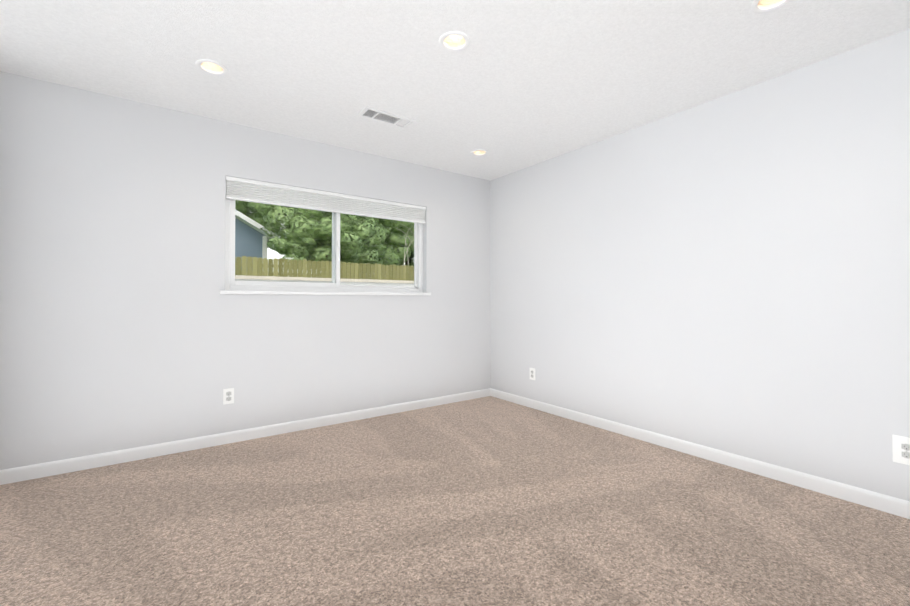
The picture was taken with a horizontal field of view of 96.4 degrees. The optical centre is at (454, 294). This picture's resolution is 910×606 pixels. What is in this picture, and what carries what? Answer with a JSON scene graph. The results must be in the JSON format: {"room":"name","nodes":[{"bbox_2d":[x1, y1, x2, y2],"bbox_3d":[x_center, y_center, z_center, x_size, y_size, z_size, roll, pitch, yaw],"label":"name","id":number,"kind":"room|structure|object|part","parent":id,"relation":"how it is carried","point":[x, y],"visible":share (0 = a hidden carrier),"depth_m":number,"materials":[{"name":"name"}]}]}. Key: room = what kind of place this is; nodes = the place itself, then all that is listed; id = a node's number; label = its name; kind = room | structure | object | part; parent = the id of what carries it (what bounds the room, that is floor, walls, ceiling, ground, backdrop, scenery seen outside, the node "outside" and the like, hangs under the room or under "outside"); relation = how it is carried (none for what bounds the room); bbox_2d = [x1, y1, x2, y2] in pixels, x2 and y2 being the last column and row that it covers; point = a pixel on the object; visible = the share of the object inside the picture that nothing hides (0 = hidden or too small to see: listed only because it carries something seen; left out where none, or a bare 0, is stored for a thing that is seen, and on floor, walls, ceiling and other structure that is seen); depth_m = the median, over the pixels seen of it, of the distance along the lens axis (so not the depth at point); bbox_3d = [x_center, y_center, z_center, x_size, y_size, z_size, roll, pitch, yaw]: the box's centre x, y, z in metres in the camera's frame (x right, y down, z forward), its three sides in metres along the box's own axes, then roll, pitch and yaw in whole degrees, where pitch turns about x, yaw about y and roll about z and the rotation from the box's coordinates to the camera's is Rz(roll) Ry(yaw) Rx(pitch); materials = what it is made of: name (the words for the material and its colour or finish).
{"room":"empty bedroom","nodes":[
{"label":"empty bedroom","id":0,"kind":"room"},
{"bbox_2d":[0,71,490,469],"bbox_3d":[-1.464,-0.090,3.414,4.880,2.440,0.220,1,-1,-36],"label":"wall","id":1,"kind":"structure","parent":0,"point":[125,323],"depth_m":2.90,"materials":[{"name":"paint"}]},
{"bbox_2d":[223,388,233,404],"bbox_3d":[-1.714,0.770,3.082,0.072,0.116,0.010,1,-1,-36],"label":"electrical outlet","id":2,"kind":"object","parent":1,"relation":"attached to","point":[228,395],"visible":1,"depth_m":3.08,"materials":[{"name":"white plastic"}]},
{"bbox_2d":[0,388,490,484],"bbox_3d":[-1.445,1.086,3.269,4.560,0.084,0.013,1,-1,-36],"label":"baseboard","id":3,"kind":"structure","parent":1,"relation":"attached to","point":[25,473],"depth_m":2.99,"materials":[{"name":"white wood"}]},
{"bbox_2d":[225,199,422,292],"bbox_3d":[-1.080,-0.460,3.698,1.790,0.874,0.084,1,-1,-36],"label":"window","id":4,"kind":"structure","parent":1,"relation":"in","point":[228,286],"depth_m":3.62,"materials":[{"name":"white plastic"}]},
{"bbox_3d":[-1.077,-0.460,3.694,1.706,0.790,0.074,1,-1,-36],"label":"window sash","id":5,"kind":"part","parent":4,"relation":"part of","materials":[{"name":"white plastic"}]},
{"bbox_2d":[226,176,425,223],"bbox_3d":[-1.030,-0.813,3.633,1.782,0.166,0.048,1,-1,-36],"label":"window blind","id":6,"kind":"object","parent":4,"relation":"attached to","point":[247,190],"visible":0.98,"depth_m":3.51,"materials":[{"name":"white fabric"}]},
{"bbox_2d":[220,290,430,294],"bbox_3d":[-1.027,-0.010,3.618,1.860,0.028,0.107,1,-1,-36],"label":"window sill","id":7,"kind":"structure","parent":1,"relation":"attached to","point":[308,292],"depth_m":3.44,"materials":[{"name":"white wood"}]},
{"bbox_2d":[0,396,909,605],"bbox_3d":[0.040,1.170,1.803,4.300,0.120,4.565,1,-1,-36],"label":"floor","id":8,"kind":"structure","parent":0,"point":[489,501],"depth_m":1.94,"materials":[{"name":"carpet"}]},
{"bbox_2d":[0,0,909,180],"bbox_3d":[0.040,-1.430,1.836,4.300,0.200,4.565,1,-1,-36],"label":"ceiling","id":9,"kind":"structure","parent":0,"point":[515,86],"depth_m":2.29,"materials":[{"name":"white paint"}]},
{"bbox_2d":[195,59,227,75],"bbox_3d":[-1.417,-1.369,2.373,0.166,0.108,0.166,1,-1,-36],"label":"ceiling light","id":10,"kind":"object","parent":9,"relation":"attached to","point":[211,67],"visible":0.46,"depth_m":2.40,"materials":[{"name":"beige"}]},
{"bbox_2d":[357,106,416,129],"bbox_3d":[-0.505,-1.327,3.036,0.410,0.044,0.176,1,-1,-36],"label":"ceiling vent","id":11,"kind":"object","parent":9,"relation":"in","point":[382,116],"visible":0.94,"depth_m":3.04,"materials":[{"name":"grey metal"}]},
{"bbox_2d":[439,31,469,51],"bbox_3d":[-0.002,-1.372,2.134,0.166,0.108,0.166,1,-1,-36],"label":"ceiling light","id":12,"kind":"object","parent":9,"relation":"attached to","point":[454,41],"visible":0.62,"depth_m":2.17,"materials":[{"name":"beige"}]},
{"bbox_2d":[470,149,487,155],"bbox_3d":[0.225,-1.352,3.744,0.166,0.108,0.166,1,-1,-36],"label":"ceiling light","id":13,"kind":"object","parent":9,"relation":"attached to","point":[479,152],"visible":0.46,"depth_m":3.78,"materials":[{"name":"beige"}]},
{"bbox_2d":[750,0,790,12],"bbox_3d":[1.434,-1.376,1.837,0.166,0.108,0.166,1,-1,-36],"label":"ceiling light","id":14,"kind":"object","parent":9,"relation":"attached to","point":[761,6],"visible":1,"depth_m":1.88,"materials":[{"name":"beige"}]},
{"bbox_2d":[490,29,909,500],"bbox_3d":[1.760,-0.097,2.921,0.220,2.440,4.345,1,-1,-36],"label":"wall","id":15,"kind":"structure","parent":0,"point":[729,273],"depth_m":2.63,"materials":[{"name":"paint"}]},
{"bbox_2d":[530,368,534,379],"bbox_3d":[0.775,0.798,4.083,0.010,0.116,0.072,1,-1,-36],"label":"electrical outlet","id":16,"kind":"object","parent":15,"relation":"attached to","point":[532,373],"visible":1,"depth_m":4.08,"materials":[{"name":"white plastic"}]},
{"bbox_2d":[490,388,909,518],"bbox_3d":[1.601,1.082,2.928,0.013,0.084,4.125,1,-1,-36],"label":"baseboard","id":17,"kind":"structure","parent":15,"relation":"attached to","point":[878,501],"depth_m":2.61,"materials":[{"name":"white wood"}]},
{"bbox_2d":[892,435,909,464],"bbox_3d":[2.252,0.780,2.029,0.010,0.136,0.098,1,-1,-36],"label":"electrical outlet","id":18,"kind":"object","parent":15,"relation":"attached to","point":[901,449],"visible":1,"depth_m":2.04,"materials":[{"name":"white plastic"}]},
{"label":"outside","id":19,"kind":"structure","parent":0,"visible":0},
{"bbox_3d":[-14.496,0.493,28.725,70.000,0.100,56.105,1,-1,-36],"label":"ground","id":20,"kind":"structure","parent":19,"visible":0},
{"bbox_2d":[235,275,413,286],"bbox_3d":[-0.579,-0.047,9.377,38.000,0.500,0.280,1,-1,-36],"label":"wall","id":21,"kind":"structure","parent":20,"relation":"on","point":[368,282],"depth_m":7.85,"materials":[{"name":"concrete"}]},
{"bbox_3d":[-15.758,0.255,30.484,70.000,0.420,51.780,1,-1,-36],"label":"ground","id":22,"kind":"structure","parent":20,"relation":"on","visible":0},
{"bbox_2d":[235,209,279,270],"bbox_3d":[-14.095,-2.635,17.415,10.275,5.035,10.000,1,-1,-36],"label":"house","id":23,"kind":"structure","parent":22,"relation":"on","point":[248,223],"depth_m":16.07,"materials":[{"name":"blue"}]},
{"bbox_2d":[235,200,283,235],"bbox_3d":[-15.314,-5.955,29.129,7.790,11.964,5.935,1,-1,-36],"label":"tree","id":24,"kind":"object","parent":22,"relation":"on","point":[257,217],"depth_m":28.12,"materials":[{"name":"green plant"}]},
{"bbox_2d":[248,202,386,273],"bbox_3d":[-5.061,-2.685,15.684,5.171,5.093,2.573,1,-1,-36],"label":"tree","id":25,"kind":"object","parent":22,"relation":"on","point":[289,227],"depth_m":15.06,"materials":[{"name":"green plant"}]},
{"bbox_2d":[235,256,413,280],"bbox_3d":[-2.399,-0.642,15.418,38.090,1.000,0.150,1,-1,-36],"label":"fence","id":26,"kind":"object","parent":22,"relation":"on","point":[248,263],"depth_m":13.67,"materials":[{"name":"brown wood"}]},
{"bbox_2d":[297,217,413,269],"bbox_3d":[-4.504,-3.125,19.470,6.670,6.066,4.749,1,-1,-36],"label":"tree","id":27,"kind":"object","parent":22,"relation":"on","point":[393,245],"depth_m":18.70,"materials":[{"name":"green plant"}]},
{"bbox_2d":[386,223,413,266],"bbox_3d":[-2.518,-3.486,21.378,6.859,6.834,5.601,1,-1,-36],"label":"tree","id":28,"kind":"object","parent":22,"relation":"on","point":[411,257],"depth_m":19.38,"materials":[{"name":"green plant"}]},
{"bbox_2d":[396,225,413,265],"bbox_3d":[-0.090,-1.863,19.671,6.442,3.584,1.433,1,-1,-36],"label":"tree","id":29,"kind":"object","parent":22,"relation":"on","point":[406,245],"depth_m":18.22,"materials":[{"name":"beige plant"}]}
]}

